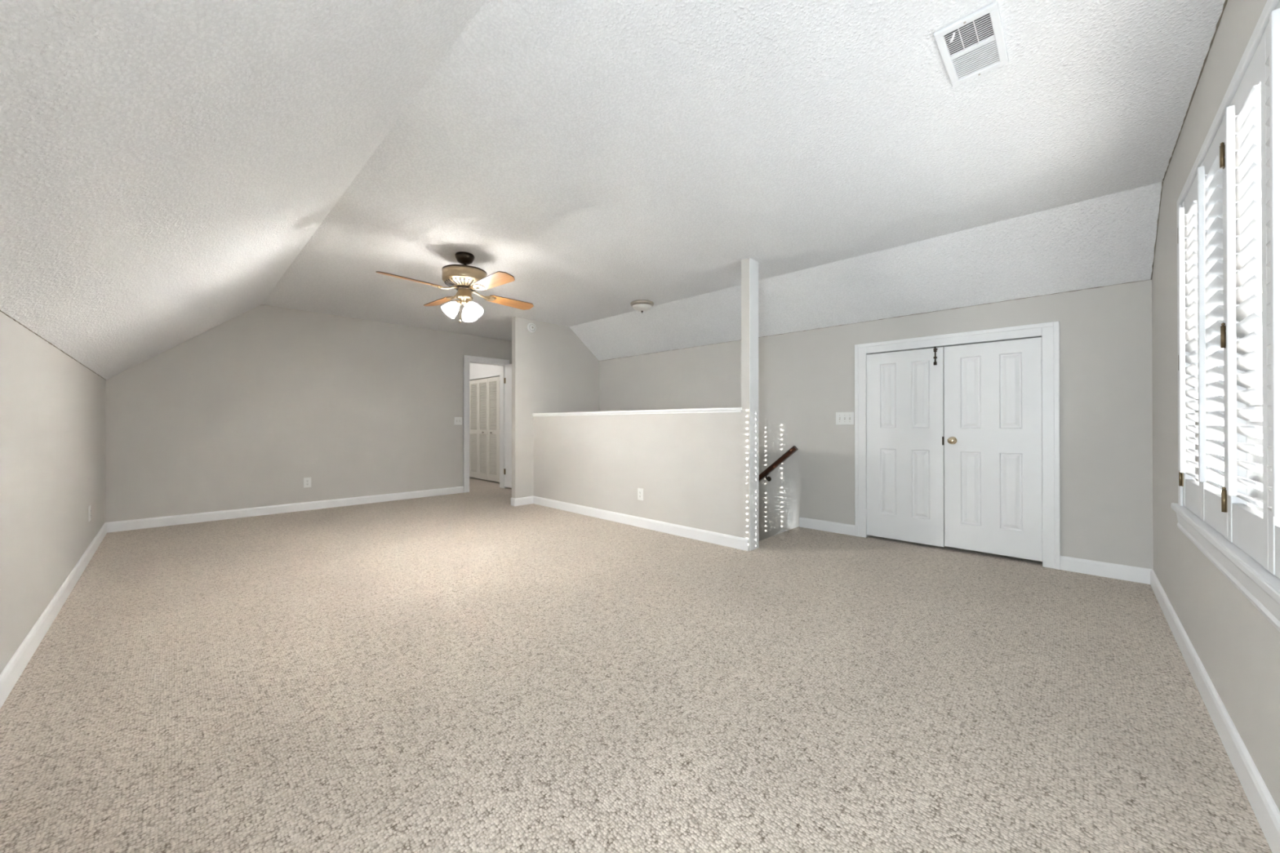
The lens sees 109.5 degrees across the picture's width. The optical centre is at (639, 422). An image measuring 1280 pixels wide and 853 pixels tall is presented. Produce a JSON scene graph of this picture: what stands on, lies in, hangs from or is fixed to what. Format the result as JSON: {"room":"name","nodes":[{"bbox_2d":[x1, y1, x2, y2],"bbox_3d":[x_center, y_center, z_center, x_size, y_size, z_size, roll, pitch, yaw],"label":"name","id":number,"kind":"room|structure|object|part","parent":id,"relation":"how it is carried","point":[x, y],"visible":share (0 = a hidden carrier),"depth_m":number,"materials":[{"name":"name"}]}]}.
{"room":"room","nodes":[
{"label":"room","id":0,"kind":"room"},
{"bbox_2d":[0,311,105,674],"bbox_3d":[-2.614,0.366,1.819,7.311,1.762,0.120,0,0,44],"label":"wall","id":1,"kind":"structure","parent":0,"point":[52,406],"depth_m":2.20,"materials":[{"name":"beige paint"}]},
{"bbox_2d":[0,522,106,708],"bbox_3d":[-2.582,0.998,1.879,7.031,0.098,0.014,0,0,44],"label":"baseboard","id":2,"kind":"structure","parent":1,"relation":"attached to","point":[15,668],"depth_m":2.19,"materials":[{"name":"white paint"}]},
{"bbox_2d":[88,505,90,521],"bbox_3d":[-4.252,0.706,3.493,0.074,0.118,0.009,0,0,44],"label":"wall outlet","id":3,"kind":"object","parent":1,"relation":"attached to","point":[89,507],"visible":1,"depth_m":3.47,"materials":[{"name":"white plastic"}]},
{"bbox_2d":[105,304,511,522],"bbox_3d":[-3.464,-0.138,6.113,0.120,2.403,4.866,0,0,44],"label":"wall","id":4,"kind":"structure","parent":0,"point":[235,415],"depth_m":5.30,"materials":[{"name":"beige paint"}]},
{"bbox_2d":[106,486,463,533],"bbox_3d":[-3.889,1.013,5.574,0.014,0.098,3.507,0,0,44],"label":"baseboard","id":5,"kind":"structure","parent":4,"relation":"attached to","point":[127,525],"depth_m":5.16,"materials":[{"name":"white paint"}]},
{"bbox_2d":[303,477,311,487],"bbox_3d":[-4.012,0.728,5.451,0.009,0.118,0.074,0,0,44],"label":"wall outlet","id":6,"kind":"object","parent":4,"relation":"attached to","point":[307,481],"visible":1,"depth_m":5.45,"materials":[{"name":"white plastic"}]},
{"bbox_2d":[454,417,462,425],"bbox_3d":[-2.722,-0.019,6.778,0.021,0.118,0.120,0,0,44],"label":"light switch","id":7,"kind":"object","parent":4,"relation":"attached to","point":[458,420],"visible":1,"depth_m":6.78,"materials":[{"name":"white plastic"}]},
{"bbox_2d":[463,355,509,493],"bbox_3d":[-2.453,0.025,7.158,0.162,2.085,0.762,0,0,44],"label":"trim","id":8,"kind":"structure","parent":4,"relation":"attached to","point":[467,358],"depth_m":6.97,"materials":[{"name":"white paint"}]},
{"bbox_2d":[503,364,511,488],"bbox_3d":[-1.994,0.058,7.102,0.597,1.971,0.101,0,0,44],"label":"door","id":9,"kind":"structure","parent":4,"relation":"in","point":[508,368],"depth_m":7.24,"materials":[{"name":"white paint"}]},
{"bbox_2d":[475,383,486,421],"bbox_3d":[-3.940,-0.137,8.440,0.100,2.420,2.251,0,0,44],"label":"wall","id":10,"kind":"structure","parent":0,"point":[484,384],"depth_m":9.15,"materials":[{"name":"white paint"}]},
{"bbox_2d":[469,362,499,478],"bbox_3d":[-2.759,-0.133,8.265,1.860,2.410,0.100,0,0,44],"label":"wall","id":11,"kind":"structure","parent":0,"point":[475,369],"depth_m":8.38,"materials":[{"name":"white paint"}]},
{"bbox_2d":[469,377,488,479],"bbox_3d":[-3.018,0.126,8.412,0.729,1.843,0.062,0,0,44],"label":"door","id":12,"kind":"structure","parent":11,"relation":"in","point":[478,429],"depth_m":8.40,"materials":[{"name":"beige paint"}]},
{"bbox_3d":[-3.137,0.127,8.552,0.362,1.843,0.028,0,0,44],"label":"louver panel","id":13,"kind":"part","parent":12,"relation":"part of","materials":[{"name":"beige paint"}]},
{"bbox_3d":[-2.874,0.126,8.297,0.362,1.843,0.028,0,0,44],"label":"louver panel","id":14,"kind":"part","parent":12,"relation":"part of","materials":[{"name":"beige paint"}]},
{"bbox_2d":[469,372,499,380],"bbox_3d":[-2.742,0.099,8.167,1.620,1.945,0.016,0,0,44],"label":"trim","id":15,"kind":"structure","parent":11,"relation":"attached to","point":[496,374],"depth_m":8.24,"materials":[{"name":"white paint"}]},
{"bbox_2d":[487,376,499,482],"bbox_3d":[-2.488,0.124,7.900,0.729,1.843,0.062,0,0,44],"label":"door","id":16,"kind":"structure","parent":11,"relation":"in","point":[493,436],"depth_m":8.02,"materials":[{"name":"beige paint"}]},
{"bbox_3d":[-2.344,0.124,7.785,0.362,1.843,0.028,0,0,44],"label":"louver panel","id":17,"kind":"part","parent":16,"relation":"part of","materials":[{"name":"beige paint"}]},
{"bbox_2d":[511,316,599,497],"bbox_3d":[-1.126,1.113,6.257,0.085,4.903,1.400,0,0,44],"label":"wall","id":18,"kind":"structure","parent":0,"point":[553,371],"depth_m":6.01,"materials":[{"name":"beige paint"}]},
{"bbox_2d":[511,496,533,506],"bbox_3d":[-1.524,1.014,5.836,0.099,0.098,0.269,0,0,44],"label":"baseboard","id":19,"kind":"structure","parent":18,"relation":"attached to","point":[529,500],"depth_m":5.78,"materials":[{"name":"white paint"}]},
{"bbox_2d":[527,322,536,332],"bbox_3d":[-1.407,-1.233,5.888,0.036,0.124,0.124,0,0,44],"label":"smoke detector","id":20,"kind":"object","parent":18,"relation":"attached to","point":[531,327],"visible":1,"depth_m":5.87,"materials":[{"name":"white plastic"}]},
{"bbox_2d":[0,0,1225,379],"bbox_3d":[-0.880,-1.028,3.616,7.311,1.241,5.106,0,0,44],"label":"ceiling","id":21,"kind":"structure","parent":0,"point":[171,171],"depth_m":2.01,"materials":[{"name":"white paint"}]},
{"bbox_2d":[0,310,106,380],"bbox_3d":[-2.928,-0.413,2.211,6.080,0.007,0.006,0,0,44],"label":"seam","id":22,"kind":"structure","parent":21,"relation":"attached to","point":[0,310],"depth_m":2.26,"materials":[{"name":"grey paint"}]},
{"bbox_2d":[376,251,533,323],"bbox_3d":[-1.411,-1.068,3.641,0.956,0.562,0.956,0,0,-4],"label":"ceiling fan","id":23,"kind":"object","parent":21,"relation":"hanging from","point":[465,278],"visible":1,"depth_m":3.56,"materials":[{"name":"brown wood"}]},
{"bbox_3d":[-1.690,-1.050,3.321,0.138,0.007,0.438,17,11,40],"label":"blade","id":24,"kind":"part","parent":23,"relation":"part of","materials":[{"name":"brown wood"}]},
{"bbox_3d":[-1.731,-1.048,3.919,0.438,0.007,0.138,0,13,41],"label":"blade","id":25,"kind":"part","parent":23,"relation":"part of","materials":[{"name":"brown wood"}]},
{"bbox_3d":[-1.502,-0.893,3.581,0.134,0.136,0.124,0,0,-33],"label":"lamp shade","id":26,"kind":"part","parent":23,"relation":"part of","materials":[{"name":"white glass"}]},
{"bbox_3d":[-1.411,-1.103,3.641,0.320,0.040,0.320,0,0,44],"label":"vent plate","id":27,"kind":"part","parent":23,"relation":"part of","materials":[{"name":"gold metal"}]},
{"bbox_3d":[-1.416,-0.893,3.748,0.124,0.136,0.134,0,0,-2],"label":"lamp shade","id":28,"kind":"part","parent":23,"relation":"part of","materials":[{"name":"white glass"}]},
{"bbox_3d":[-1.316,-0.893,3.588,0.134,0.136,0.124,0,0,29],"label":"lamp shade","id":29,"kind":"part","parent":23,"relation":"part of","materials":[{"name":"white glass"}]},
{"bbox_3d":[-1.092,-1.050,3.362,0.438,0.007,0.138,0,-13,41],"label":"blade","id":30,"kind":"part","parent":23,"relation":"part of","materials":[{"name":"brown wood"}]},
{"bbox_3d":[-1.133,-1.048,3.960,0.138,0.007,0.438,-17,-11,40],"label":"blade","id":31,"kind":"part","parent":23,"relation":"part of","materials":[{"name":"brown wood"}]},
{"bbox_2d":[630,299,653,313],"bbox_3d":[0.024,-1.285,5.092,0.268,0.116,0.268,0,0,44],"label":"ceiling light","id":32,"kind":"object","parent":21,"relation":"attached to","point":[642,305],"visible":1,"depth_m":5.01,"materials":[{"name":"white glass"}]},
{"bbox_3d":[0.024,-1.283,5.092,0.224,0.060,0.224,0,0,44],"label":"lamp shade","id":33,"kind":"part","parent":32,"relation":"part of","materials":[{"name":"white glass"}]},
{"bbox_2d":[602,279,1151,360],"bbox_3d":[1.357,-0.920,4.835,5.471,0.007,0.006,0,0,44],"label":"seam","id":34,"kind":"structure","parent":21,"relation":"attached to","point":[1149,279],"depth_m":3.77,"materials":[{"name":"grey paint"}]},
{"bbox_2d":[933,0,1008,86],"bbox_3d":[1.202,-1.343,1.633,0.176,0.028,0.334,0,0,44],"label":"ceiling vent","id":35,"kind":"object","parent":21,"relation":"in","point":[975,42],"visible":1,"depth_m":1.62,"materials":[{"name":"white metal"}]},
{"bbox_3d":[1.089,-1.338,1.571,0.012,0.018,0.027,0,0,4],"label":"damper lever","id":36,"kind":"part","parent":35,"relation":"part of","materials":[{"name":"white metal"}]},
{"bbox_2d":[1151,181,1163,279],"bbox_3d":[3.130,-1.141,2.736,0.009,0.430,0.559,0,0,44],"label":"seam","id":37,"kind":"structure","parent":21,"relation":"attached to","point":[1162,181],"depth_m":2.71,"materials":[{"name":"grey paint"}]},
{"bbox_2d":[1162,0,1227,181],"bbox_3d":[1.935,-1.357,1.502,0.010,0.010,2.843,0,0,44],"label":"seam","id":38,"kind":"structure","parent":21,"relation":"attached to","point":[1226,1],"depth_m":1.76,"materials":[{"name":"grey paint"}]},
{"bbox_2d":[0,477,1271,852],"bbox_3d":[-1.394,1.168,4.522,9.201,0.220,5.666,0,0,44],"label":"floor","id":39,"kind":"structure","parent":0,"point":[474,671],"depth_m":1.68,"materials":[{"name":"carpet"}]},
{"bbox_2d":[533,412,741,537],"bbox_3d":[-0.227,1.730,4.882,3.116,3.658,0.143,0,0,44],"label":"wall","id":40,"kind":"structure","parent":0,"point":[686,466],"depth_m":4.49,"materials":[{"name":"beige paint"}]},
{"bbox_2d":[532,407,742,416],"bbox_3d":[-0.225,-0.099,4.887,3.120,0.040,0.179,0,0,44],"label":"trim","id":41,"kind":"structure","parent":40,"relation":"on","point":[726,409],"depth_m":4.47,"materials":[{"name":"white paint"}]},
{"bbox_2d":[637,488,643,500],"bbox_3d":[0.004,0.728,4.557,0.074,0.118,0.009,0,0,44],"label":"wall outlet","id":42,"kind":"object","parent":40,"relation":"attached to","point":[640,491],"visible":1,"depth_m":4.55,"materials":[{"name":"white plastic"}]},
{"bbox_2d":[533,496,748,551],"bbox_3d":[-0.258,1.010,4.805,3.182,0.098,0.014,0,0,44],"label":"baseboard","id":43,"kind":"structure","parent":40,"relation":"attached to","point":[735,542],"depth_m":4.42,"materials":[{"name":"white paint"}]},
{"bbox_2d":[741,257,749,551],"bbox_3d":[0.919,-0.047,3.780,0.076,2.603,0.143,0,0,44],"label":"column","id":44,"kind":"structure","parent":0,"point":[744,263],"depth_m":3.73,"materials":[{"name":"beige paint"}]},
{"bbox_2d":[749,257,758,551],"bbox_3d":[0.947,-0.147,3.753,0.006,2.403,0.141,0,0,44],"label":"trim","id":45,"kind":"structure","parent":44,"relation":"attached to","point":[753,264],"depth_m":3.75,"materials":[{"name":"white paint"}]},
{"bbox_2d":[599,280,1153,569],"bbox_3d":[0.853,1.322,5.399,7.311,4.479,0.120,0,0,44],"label":"wall","id":46,"kind":"structure","parent":0,"point":[806,378],"depth_m":3.73,"materials":[{"name":"beige paint"}]},
{"bbox_2d":[758,445,798,482],"bbox_3d":[0.621,1.379,5.479,2.697,2.277,0.088,0,0,44],"label":"handrail","id":47,"kind":"object","parent":46,"relation":"attached to","point":[793,449],"visible":0.34,"depth_m":4.67,"materials":[{"name":"brown wood"}]},
{"bbox_2d":[773,528,788,536],"bbox_3d":[0.479,2.420,5.659,3.045,2.607,0.019,0,0,44],"label":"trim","id":48,"kind":"structure","parent":46,"relation":"attached to","point":[783,530],"depth_m":4.69,"materials":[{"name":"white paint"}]},
{"bbox_2d":[799,516,854,536],"bbox_3d":[1.807,1.008,4.384,0.539,0.098,0.014,0,0,44],"label":"baseboard","id":49,"kind":"structure","parent":46,"relation":"attached to","point":[826,526],"depth_m":4.37,"materials":[{"name":"white paint"}]},
{"bbox_2d":[835,412,853,424],"bbox_3d":[1.930,-0.035,4.264,0.166,0.118,0.021,0,0,44],"label":"light switch","id":50,"kind":"object","parent":46,"relation":"attached to","point":[842,418],"visible":1,"depth_m":4.26,"materials":[{"name":"white plastic"}]},
{"bbox_2d":[866,346,944,546],"bbox_3d":[2.293,0.197,3.943,0.604,1.668,0.054,0,0,44],"label":"door","id":51,"kind":"structure","parent":46,"relation":"in","point":[905,389],"depth_m":3.92,"materials":[{"name":"white paint"}]},
{"bbox_3d":[2.507,0.155,3.737,0.010,0.070,0.022,0,0,44],"label":"strike plate","id":52,"kind":"part","parent":51,"relation":"part of","materials":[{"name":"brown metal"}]},
{"bbox_2d":[854,320,1060,569],"bbox_3d":[2.537,0.167,3.753,1.393,1.775,0.131,0,0,44],"label":"trim","id":53,"kind":"structure","parent":46,"relation":"attached to","point":[1049,332],"depth_m":3.33,"materials":[{"name":"white paint"}]},
{"bbox_2d":[943,337,1042,561],"bbox_3d":[2.717,0.199,3.500,0.612,1.642,0.102,0,0,44],"label":"door","id":54,"kind":"structure","parent":46,"relation":"in","point":[993,414],"depth_m":3.49,"materials":[{"name":"white paint"}]},
{"bbox_3d":[2.526,0.149,3.660,0.062,0.062,0.068,0,0,44],"label":"knob","id":55,"kind":"part","parent":54,"relation":"part of","materials":[{"name":"gold metal"}]},
{"bbox_2d":[1060,555,1152,584],"bbox_3d":[3.160,1.003,3.075,0.441,0.098,0.014,0,0,44],"label":"baseboard","id":56,"kind":"structure","parent":46,"relation":"attached to","point":[1134,574],"depth_m":3.06,"materials":[{"name":"white paint"}]},
{"bbox_2d":[1151,0,1279,811],"bbox_3d":[1.681,-0.057,1.134,0.182,2.603,4.866,0,0,44],"label":"wall","id":57,"kind":"structure","parent":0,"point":[1237,647],"depth_m":1.67,"materials":[{"name":"beige paint"}]},
{"bbox_2d":[1177,174,1201,519],"bbox_3d":[2.359,-0.311,1.931,0.074,1.390,0.438,0,0,44],"label":"window shutter","id":58,"kind":"object","parent":57,"relation":"attached to","point":[1188,364],"visible":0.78,"depth_m":1.94,"materials":[{"name":"white paint"}]},
{"bbox_3d":[2.338,-0.353,1.944,0.025,1.142,0.020,0,0,44],"label":"tilt rod","id":59,"kind":"part","parent":58,"relation":"part of","materials":[{"name":"white paint"}]},
{"bbox_2d":[1196,115,1227,539],"bbox_3d":[2.055,-0.313,1.617,0.074,1.390,0.430,0,0,44],"label":"window shutter","id":60,"kind":"object","parent":57,"relation":"attached to","point":[1211,175],"visible":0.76,"depth_m":1.62,"materials":[{"name":"white paint"}]},
{"bbox_3d":[2.039,-0.355,1.635,0.025,1.142,0.020,0,0,44],"label":"tilt rod","id":61,"kind":"part","parent":60,"relation":"part of","materials":[{"name":"white paint"}]},
{"bbox_2d":[1150,569,1279,852],"bbox_3d":[1.627,0.996,1.183,0.014,0.098,4.866,0,0,44],"label":"baseboard","id":62,"kind":"structure","parent":57,"relation":"attached to","point":[1267,813],"depth_m":1.41,"materials":[{"name":"white paint"}]},
{"bbox_2d":[1170,502,1279,604],"bbox_3d":[1.935,0.399,1.442,0.128,0.028,1.925,0,0,44],"label":"sill","id":63,"kind":"structure","parent":57,"relation":"attached to","point":[1269,583],"depth_m":1.32,"materials":[{"name":"white paint"}]},
{"bbox_2d":[1216,388,1253,508],"bbox_3d":[2.288,-0.317,1.714,0.105,1.417,0.893,0,0,44],"label":"window","id":64,"kind":"structure","parent":57,"relation":"attached to","point":[1220,480],"depth_m":1.48,"materials":[{"name":"white paint"}]},
{"bbox_3d":[2.275,0.028,1.725,0.032,0.668,0.643,0,0,44],"label":"sash","id":65,"kind":"part","parent":64,"relation":"part of","materials":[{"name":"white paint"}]},
{"bbox_3d":[2.275,0.028,1.725,0.004,0.578,0.563,0,0,44],"label":"glass pane","id":66,"kind":"part","parent":64,"relation":"part of","materials":[{"name":"glass"}]},
{"bbox_3d":[2.288,-0.317,1.714,0.105,1.417,0.893,0,0,44],"label":"frame","id":67,"kind":"part","parent":64,"relation":"part of","materials":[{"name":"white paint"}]},
{"bbox_2d":[1224,29,1268,570],"bbox_3d":[1.755,-0.314,1.306,0.074,1.390,0.427,0,0,44],"label":"window shutter","id":68,"kind":"object","parent":57,"relation":"attached to","point":[1246,201],"visible":0.87,"depth_m":1.29,"materials":[{"name":"white paint"}]},
{"bbox_3d":[1.738,-0.356,1.323,0.025,1.142,0.020,0,0,44],"label":"tilt rod","id":69,"kind":"part","parent":68,"relation":"part of","materials":[{"name":"white paint"}]},
{"bbox_2d":[1253,386,1262,512],"bbox_3d":[1.670,-0.319,1.075,0.105,1.417,0.885,0,0,44],"label":"window","id":70,"kind":"structure","parent":57,"relation":"attached to","point":[1258,477],"depth_m":1.39,"materials":[{"name":"white paint"}]},
{"bbox_2d":[1265,0,1279,578],"bbox_3d":[1.455,-0.315,0.996,0.074,1.390,0.430,0,0,44],"label":"window shutter","id":71,"kind":"object","parent":57,"relation":"attached to","point":[1272,29],"visible":1,"depth_m":1.02,"materials":[{"name":"white paint"}]},
{"bbox_3d":[1.439,-0.357,1.014,0.025,1.142,0.020,0,0,44],"label":"tilt rod","id":72,"kind":"part","parent":71,"relation":"part of","materials":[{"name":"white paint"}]}
]}

